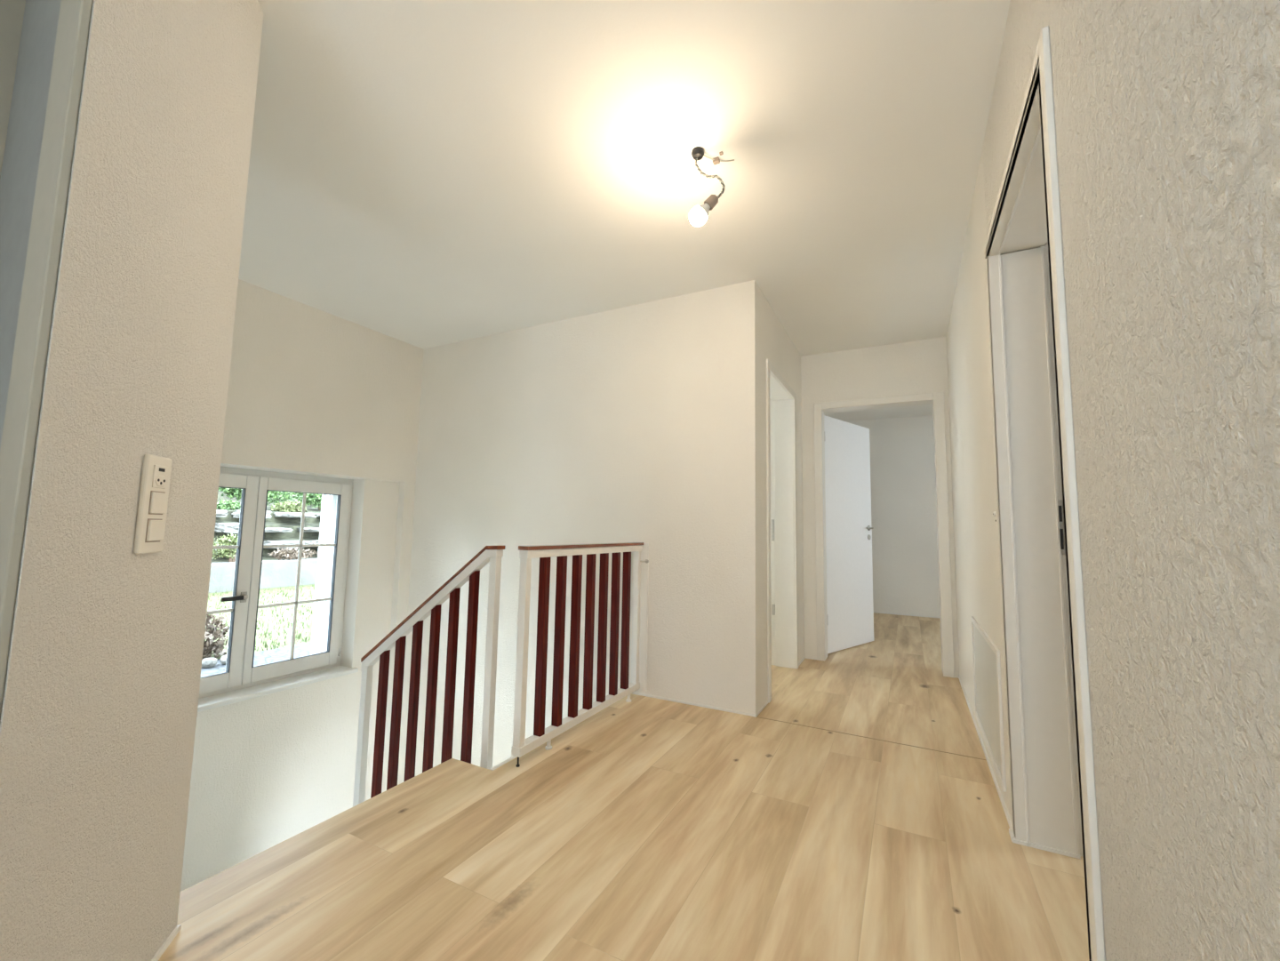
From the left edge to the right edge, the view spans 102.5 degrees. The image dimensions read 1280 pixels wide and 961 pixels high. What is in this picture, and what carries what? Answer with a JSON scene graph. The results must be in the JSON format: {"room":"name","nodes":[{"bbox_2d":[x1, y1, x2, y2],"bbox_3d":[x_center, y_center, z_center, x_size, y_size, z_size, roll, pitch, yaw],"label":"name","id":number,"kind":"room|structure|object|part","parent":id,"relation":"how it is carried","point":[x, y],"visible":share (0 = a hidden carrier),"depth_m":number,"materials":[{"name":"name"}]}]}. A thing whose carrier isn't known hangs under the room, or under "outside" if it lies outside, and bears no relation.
{"room":"stair landing hallway","nodes":[
{"label":"stair landing hallway","id":0,"kind":"room"},
{"bbox_2d":[0,0,263,960],"bbox_3d":[-1.121,-0.147,1.120,0.153,2.599,0.616,3,-6,-22],"label":"wall pier","id":1,"kind":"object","parent":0,"point":[98,720],"visible":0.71,"depth_m":1.04,"materials":[{"name":"paint"}]},
{"bbox_2d":[133,453,171,553],"bbox_3d":[-1.062,0.051,1.110,0.016,0.210,0.104,3,-6,-17],"label":"light switch","id":2,"kind":"object","parent":1,"relation":"attached to","point":[156,475],"visible":1,"depth_m":1.11,"materials":[{"name":"plastic"}]},
{"bbox_2d":[151,924,181,960],"bbox_3d":[-1.092,1.123,1.024,0.008,0.014,0.622,3,-6,-17],"label":"baseboard","id":3,"kind":"structure","parent":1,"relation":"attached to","point":[160,952],"depth_m":1.26,"materials":[{"name":"white paint"}]},
{"bbox_2d":[200,642,311,676],"bbox_3d":[-2.179,1.830,6.053,1.150,0.200,15.000,-2,-6,27],"label":"paving","id":4,"kind":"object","parent":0,"point":[263,657],"depth_m":4.60,"materials":[{"name":"grey concrete"}]},
{"bbox_2d":[201,657,217,668],"bbox_3d":[-3.547,1.498,4.219,0.100,0.088,0.118,-2,-6,27],"label":"pebble","id":5,"kind":"object","parent":4,"relation":"on","point":[207,662],"visible":0.88,"depth_m":4.19,"materials":[{"name":"white stone"}]},
{"bbox_2d":[220,654,226,664],"bbox_3d":[-3.474,1.513,4.337,0.102,0.093,0.123,-2,-6,27],"label":"pebble","id":6,"kind":"object","parent":4,"relation":"on","point":[223,660],"visible":0.38,"depth_m":4.29,"materials":[{"name":"white stone"}]},
{"bbox_2d":[203,584,315,659],"bbox_3d":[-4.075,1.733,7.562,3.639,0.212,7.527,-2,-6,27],"label":"grass","id":7,"kind":"structure","parent":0,"point":[273,643],"depth_m":6.12,"materials":[{"name":"green plant"}]},
{"bbox_2d":[201,609,229,660],"bbox_3d":[-3.853,1.403,4.453,0.491,0.589,0.466,-2,-6,27],"label":"bush","id":8,"kind":"object","parent":7,"relation":"on","point":[212,631],"visible":0.3,"depth_m":4.46,"materials":[{"name":"brown plant"}]},
{"bbox_2d":[208,558,317,592],"bbox_3d":[-4.921,1.915,10.314,0.350,0.820,26.000,-2,-6,27],"label":"kerb","id":9,"kind":"object","parent":7,"relation":"on","point":[275,573],"depth_m":8.19,"materials":[{"name":"concrete"}]},
{"bbox_2d":[212,533,238,561],"bbox_3d":[-6.287,1.078,7.842,0.305,0.554,0.589,-2,-6,27],"label":"shrub","id":10,"kind":"object","parent":9,"relation":"on","point":[228,540],"visible":0.59,"depth_m":7.79,"materials":[{"name":"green plant"}]},
{"bbox_3d":[-6.246,1.150,7.903,0.134,0.423,0.265,-3,-7,36],"label":"stem","id":11,"kind":"part","parent":10,"relation":"part of","materials":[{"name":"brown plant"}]},
{"bbox_2d":[268,547,317,559],"bbox_3d":[-5.835,1.281,8.651,0.254,0.324,0.753,-2,-6,27],"label":"shrub","id":12,"kind":"object","parent":9,"relation":"on","point":[290,554],"visible":0.85,"depth_m":8.56,"materials":[{"name":"brown plant"}]},
{"bbox_3d":[-5.855,1.317,8.579,0.105,0.238,0.348,-1,-6,23],"label":"stem","id":13,"kind":"part","parent":12,"relation":"part of","materials":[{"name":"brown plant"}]},
{"bbox_2d":[211,490,320,562],"bbox_3d":[-7.090,0.552,12.724,5.650,4.100,32.000,-2,-6,27],"label":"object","id":14,"kind":"object","parent":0,"point":[292,523],"depth_m":9.49,"materials":[{"name":"stone"}]},
{"bbox_2d":[216,509,228,517],"bbox_3d":[-7.198,0.543,8.483,0.534,0.142,0.540,-2,-6,27],"label":"rock","id":15,"kind":"object","parent":14,"relation":"on","point":[220,513],"visible":0.26,"depth_m":8.51,"materials":[{"name":"grey stone"}]},
{"bbox_2d":[214,522,239,533],"bbox_3d":[-6.743,0.794,8.555,0.461,0.184,0.525,-2,-6,27],"label":"rock","id":16,"kind":"object","parent":14,"relation":"on","point":[220,527],"visible":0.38,"depth_m":8.34,"materials":[{"name":"grey stone"}]},
{"bbox_2d":[216,499,240,510],"bbox_3d":[-7.327,0.544,9.164,0.369,0.418,0.709,-2,-6,27],"label":"shrub","id":17,"kind":"object","parent":14,"relation":"on","point":[222,504],"visible":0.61,"depth_m":9.09,"materials":[{"name":"green plant"}]},
{"bbox_2d":[231,509,271,519],"bbox_3d":[-6.810,0.595,9.028,0.484,0.166,0.472,-2,-6,27],"label":"rock","id":18,"kind":"object","parent":14,"relation":"on","point":[236,514],"visible":0.4,"depth_m":8.89,"materials":[{"name":"grey stone"}]},
{"bbox_2d":[218,487,296,504],"bbox_3d":[-7.415,0.209,9.926,0.885,0.757,1.310,-2,-6,27],"label":"shrub","id":19,"kind":"object","parent":14,"relation":"on","point":[284,496],"visible":0.27,"depth_m":9.91,"materials":[{"name":"green plant"}]},
{"bbox_2d":[264,527,293,532],"bbox_3d":[-6.508,0.871,9.053,0.493,0.082,0.572,-2,-6,27],"label":"rock","id":20,"kind":"object","parent":14,"relation":"on","point":[267,530],"visible":0.53,"depth_m":8.95,"materials":[{"name":"grey stone"}]},
{"bbox_2d":[263,540,305,548],"bbox_3d":[-6.187,1.105,8.884,0.467,0.138,0.550,-2,-6,27],"label":"rock","id":21,"kind":"object","parent":14,"relation":"on","point":[268,542],"visible":0.59,"depth_m":8.71,"materials":[{"name":"grey stone"}]},
{"bbox_2d":[269,500,307,511],"bbox_3d":[-6.857,0.611,10.026,0.305,0.473,0.705,-1,-6,18],"label":"shrub","id":22,"kind":"object","parent":14,"relation":"on","point":[288,506],"visible":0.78,"depth_m":9.96,"materials":[{"name":"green plant"}]},
{"bbox_2d":[273,512,316,518],"bbox_3d":[-6.501,0.655,9.682,0.490,0.096,0.605,-2,-6,27],"label":"rock","id":23,"kind":"object","parent":14,"relation":"on","point":[276,514],"visible":0.94,"depth_m":9.47,"materials":[{"name":"grey stone"}]},
{"bbox_2d":[294,492,322,510],"bbox_3d":[-6.849,0.352,11.068,0.882,0.702,1.182,-2,-6,27],"label":"shrub","id":24,"kind":"object","parent":14,"relation":"on","point":[314,499],"visible":0.34,"depth_m":10.71,"materials":[{"name":"green plant"}]},
{"bbox_2d":[297,527,319,531],"bbox_3d":[-6.134,0.936,9.769,0.528,0.094,0.608,-2,-6,27],"label":"rock","id":25,"kind":"object","parent":14,"relation":"on","point":[306,529],"visible":0.46,"depth_m":9.49,"materials":[{"name":"grey stone"}]},
{"bbox_2d":[303,540,319,543],"bbox_3d":[-5.870,1.154,9.469,0.491,0.105,0.543,-2,-6,27],"label":"rock","id":26,"kind":"object","parent":14,"relation":"on","point":[305,541],"visible":0.27,"depth_m":9.21,"materials":[{"name":"grey stone"}]},
{"bbox_2d":[180,464,399,891],"bbox_3d":[-3.071,1.338,2.456,0.185,5.379,4.539,-2,-6,27],"label":"wall","id":27,"kind":"structure","parent":0,"point":[268,770],"depth_m":3.56,"materials":[{"name":"paint"}]},
{"bbox_2d":[197,665,358,711],"bbox_3d":[-2.581,1.390,3.357,0.220,0.030,1.420,-2,-6,27],"label":"window sill","id":28,"kind":"structure","parent":27,"relation":"attached to","point":[208,702],"depth_m":3.44,"materials":[{"name":"white stone"}]},
{"bbox_2d":[220,279,423,792],"bbox_3d":[-2.992,1.278,2.336,0.069,5.279,4.389,-2,-6,27],"label":"wall","id":29,"kind":"structure","parent":0,"point":[312,390],"depth_m":3.73,"materials":[{"name":"paint"}]},
{"bbox_2d":[313,494,336,653],"bbox_3d":[-2.424,1.405,4.129,0.215,5.579,10.300,-2,-6,27],"label":"wall","id":30,"kind":"structure","parent":0,"point":[326,498],"depth_m":4.07,"materials":[{"name":"white paint"}]},
{"bbox_2d":[198,466,353,698],"bbox_3d":[-2.701,0.667,3.490,0.270,1.480,1.360,-1,-6,25],"label":"window","id":31,"kind":"structure","parent":30,"relation":"in","point":[240,673],"depth_m":3.59,"materials":[{"name":"white plastic"}]},
{"bbox_3d":[-2.785,0.632,3.175,0.053,1.388,0.643,-2,-6,27],"label":"sash","id":32,"kind":"part","parent":31,"relation":"part of","materials":[{"name":"white plastic"}]},
{"bbox_3d":[-2.641,0.765,3.327,0.018,0.028,0.123,-2,-6,27],"label":"handle","id":33,"kind":"part","parent":31,"relation":"part of","materials":[{"name":"metal"}]},
{"bbox_3d":[-2.486,0.691,3.745,0.053,1.388,0.643,-2,-6,27],"label":"sash","id":34,"kind":"part","parent":31,"relation":"part of","materials":[{"name":"white plastic"}]},
{"bbox_3d":[-2.504,0.758,4.050,0.160,1.410,0.030,-2,-6,27],"label":"shutter rail","id":35,"kind":"part","parent":31,"relation":"part of","materials":[{"name":"white plastic"}]},
{"bbox_2d":[397,280,762,784],"bbox_3d":[-0.688,1.496,3.679,3.104,5.379,0.150,-2,-6,27],"label":"wall","id":36,"kind":"structure","parent":0,"point":[642,422],"depth_m":3.53,"materials":[{"name":"paint"}]},
{"bbox_2d":[489,755,517,770],"bbox_3d":[-0.361,1.402,2.742,0.018,0.204,1.219,-2,-6,27],"label":"trim","id":37,"kind":"structure","parent":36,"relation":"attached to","point":[513,756],"depth_m":2.27,"materials":[{"name":"white paint"}]},
{"bbox_2d":[632,691,756,716],"bbox_3d":[0.292,1.342,3.094,0.830,0.012,0.006,-2,-6,27],"label":"baseboard","id":38,"kind":"structure","parent":36,"relation":"attached to","point":[633,692],"depth_m":3.07,"materials":[{"name":"white paint"}]},
{"bbox_2d":[158,612,1089,960],"bbox_3d":[1.168,1.449,2.810,5.200,0.220,9.100,-2,-6,27],"label":"floor","id":39,"kind":"structure","parent":0,"point":[649,828],"depth_m":1.67,"materials":[{"name":"brown wood"}]},
{"bbox_2d":[511,542,648,767],"bbox_3d":[-0.266,0.827,2.786,0.113,0.960,1.157,-2,-6,27],"label":"landing railing","id":40,"kind":"object","parent":39,"relation":"on","point":[522,746],"visible":1,"depth_m":2.67,"materials":[{"name":"brown wood"}]},
{"bbox_3d":[-0.528,0.780,2.299,0.040,0.858,0.035,-2,-6,27],"label":"post","id":41,"kind":"part","parent":40,"relation":"part of","materials":[{"name":"white paint"}]},
{"bbox_3d":[-0.283,1.238,2.744,0.050,0.038,1.133,-2,-6,27],"label":"rail","id":42,"kind":"part","parent":40,"relation":"part of","materials":[{"name":"white paint"}]},
{"bbox_3d":[-0.267,0.385,2.823,0.050,0.036,1.133,-2,-6,27],"label":"rail","id":43,"kind":"part","parent":40,"relation":"part of","materials":[{"name":"white paint"}]},
{"bbox_3d":[-0.265,0.358,2.828,0.060,0.018,1.145,-2,-6,27],"label":"handrail","id":44,"kind":"part","parent":40,"relation":"part of","materials":[{"name":"brown wood"}]},
{"bbox_3d":[-0.026,0.879,3.258,0.040,0.858,0.035,-2,-6,27],"label":"post","id":45,"kind":"part","parent":40,"relation":"part of","materials":[{"name":"white paint"}]},
{"bbox_3d":[-0.001,0.867,3.295,0.110,0.925,0.008,-2,-6,27],"label":"wall plate","id":46,"kind":"part","parent":40,"relation":"part of","materials":[{"name":"white paint"}]},
{"bbox_2d":[238,0,1010,421],"bbox_3d":[0.732,-1.313,3.322,6.700,0.200,9.300,-2,-6,27],"label":"ceiling","id":47,"kind":"structure","parent":0,"point":[423,174],"depth_m":2.13,"materials":[{"name":"paint"}]},
{"bbox_2d":[688,146,734,225],"bbox_3d":[0.294,-1.174,2.071,0.194,0.325,0.099,1,-5,-5],"label":"hanging bulb","id":48,"kind":"object","parent":47,"relation":"hanging from","point":[699,214],"visible":1,"depth_m":2.03,"materials":[{"name":"glass"}]},
{"bbox_3d":[0.232,-1.051,2.042,0.072,0.072,0.071,-2,-6,27],"label":"bulb","id":49,"kind":"part","parent":48,"relation":"part of","materials":[{"name":"white glass"}]},
{"bbox_3d":[0.246,-1.072,2.042,0.059,0.060,0.058,4,-6,-30],"label":"bulb","id":50,"kind":"part","parent":48,"relation":"part of","materials":[{"name":"white glass"}]},
{"bbox_2d":[704,194,718,210],"bbox_3d":[0.282,-1.104,2.037,0.056,0.057,0.044,0,-5,14],"label":"socket","id":51,"kind":"object","parent":48,"relation":"attached to","point":[711,201],"depth_m":2.02,"materials":[{"name":"plastic"}]},
{"bbox_2d":[760,290,804,705],"bbox_3d":[0.982,0.134,3.819,0.200,2.579,1.392,-2,-6,27],"label":"wall","id":52,"kind":"structure","parent":0,"point":[777,347],"depth_m":3.68,"materials":[{"name":"paint"}]},
{"bbox_2d":[766,359,799,703],"bbox_3d":[0.931,0.331,3.712,0.228,2.165,0.950,-2,-6,27],"label":"door","id":53,"kind":"structure","parent":52,"relation":"in","point":[781,481],"depth_m":4.04,"materials":[{"name":"paint"}]},
{"bbox_3d":[1.066,0.398,4.115,0.018,0.170,0.014,-2,-6,27],"label":"strike plate","id":54,"kind":"part","parent":53,"relation":"part of","materials":[{"name":"metal"}]},
{"bbox_2d":[756,716,986,759],"bbox_3d":[1.141,1.327,2.653,1.096,0.011,0.006,-2,-6,27],"label":"threshold strip","id":55,"kind":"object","parent":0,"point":[756,716],"depth_m":2.62,"materials":[{"name":"brown wood"}]},
{"bbox_2d":[800,336,959,678],"bbox_3d":[1.922,0.189,4.223,1.491,2.579,0.200,-2,-6,27],"label":"wall","id":56,"kind":"structure","parent":0,"point":[918,366],"depth_m":4.26,"materials":[{"name":"paint"}]},
{"bbox_2d":[813,392,954,677],"bbox_3d":[2.141,0.441,4.548,0.969,2.145,1.046,-2,-6,27],"label":"door","id":57,"kind":"structure","parent":56,"relation":"in","point":[844,605],"depth_m":4.54,"materials":[{"name":"paint"}]},
{"bbox_2d":[846,415,939,616],"bbox_3d":[2.652,0.322,5.510,5.400,2.579,3.169,-2,-6,27],"label":"wall","id":58,"kind":"structure","parent":0,"point":[904,519],"depth_m":6.71,"materials":[{"name":"paint"}]},
{"bbox_2d":[755,656,816,717],"bbox_3d":[1.053,1.400,3.563,0.096,0.012,1.548,-2,-6,27],"label":"baseboard","id":59,"kind":"structure","parent":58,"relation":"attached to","point":[801,661],"depth_m":3.11,"materials":[{"name":"white paint"}]},
{"bbox_2d":[873,611,939,617],"bbox_3d":[3.600,1.716,6.492,4.100,0.020,0.006,-2,-6,27],"label":"baseboard","id":60,"kind":"structure","parent":58,"relation":"attached to","point":[874,612],"depth_m":6.57,"materials":[{"name":"white paint"}]},
{"bbox_2d":[946,0,1279,960],"bbox_3d":[1.080,-0.107,1.220,0.195,2.579,5.931,-2,-6,27],"label":"wall","id":61,"kind":"structure","parent":0,"point":[1167,112],"depth_m":0.67,"materials":[{"name":"paint"}]},
{"bbox_2d":[958,674,1012,829],"bbox_3d":[1.828,1.338,2.791,0.006,0.022,2.206,-2,-6,27],"label":"baseboard","id":62,"kind":"structure","parent":61,"relation":"attached to","point":[960,681],"depth_m":2.32,"materials":[{"name":"white paint"}]},
{"bbox_2d":[971,616,1006,791],"bbox_3d":[1.595,0.959,2.370,0.010,0.520,0.930,-2,-6,27],"label":"access panel","id":63,"kind":"object","parent":61,"relation":"attached to","point":[986,655],"visible":1,"depth_m":2.25,"materials":[{"name":"white paint"}]},
{"bbox_2d":[984,25,1105,960],"bbox_3d":[1.192,0.126,1.415,0.229,2.155,1.020,-2,-6,27],"label":"door","id":64,"kind":"structure","parent":61,"relation":"in","point":[1053,808],"depth_m":1.77,"materials":[{"name":"paint"}]},
{"bbox_3d":[1.468,0.163,1.783,0.012,0.190,0.024,-2,-6,27],"label":"strike plate","id":65,"kind":"part","parent":64,"relation":"part of","materials":[{"name":"metal"}]},
{"bbox_3d":[-1.555,-0.146,1.327,1.225,2.579,0.321,-2,-6,27],"label":"wall niche","id":66,"kind":"object","parent":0,"visible":0},
{"bbox_2d":[0,0,93,718],"bbox_3d":[-1.265,-0.126,1.050,0.690,2.500,0.138,-2,-6,27],"label":"door frame","id":67,"kind":"structure","parent":66,"relation":"attached to","point":[44,43],"depth_m":0.90,"materials":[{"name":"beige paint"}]},
{"bbox_3d":[-1.905,2.422,2.329,1.941,2.000,3.189,-2,-6,27],"label":"floor","id":68,"kind":"structure","parent":0,"visible":0},
{"bbox_2d":[352,545,505,807],"bbox_3d":[-1.074,1.157,2.537,0.928,1.689,0.053,-2,-6,27],"label":"stair railing","id":69,"kind":"object","parent":68,"relation":"on","point":[470,572],"visible":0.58,"depth_m":2.52,"materials":[{"name":"brown wood"}]},
{"bbox_3d":[-1.472,1.495,2.712,0.043,1.013,0.036,-2,-6,27],"label":"post","id":70,"kind":"part","parent":69,"relation":"part of","materials":[{"name":"white paint"}]},
{"bbox_3d":[-1.069,0.673,2.585,0.918,0.679,0.045,-2,-6,27],"label":"rail","id":71,"kind":"part","parent":69,"relation":"part of","materials":[{"name":"white paint"}]},
{"bbox_3d":[-1.064,0.639,2.586,0.928,0.648,0.053,-2,-6,27],"label":"handrail","id":72,"kind":"part","parent":69,"relation":"part of","materials":[{"name":"brown wood"}]},
{"bbox_3d":[-0.689,0.918,2.361,0.040,1.125,0.036,-2,-6,27],"label":"post","id":73,"kind":"part","parent":69,"relation":"part of","materials":[{"name":"white paint"}]}
]}

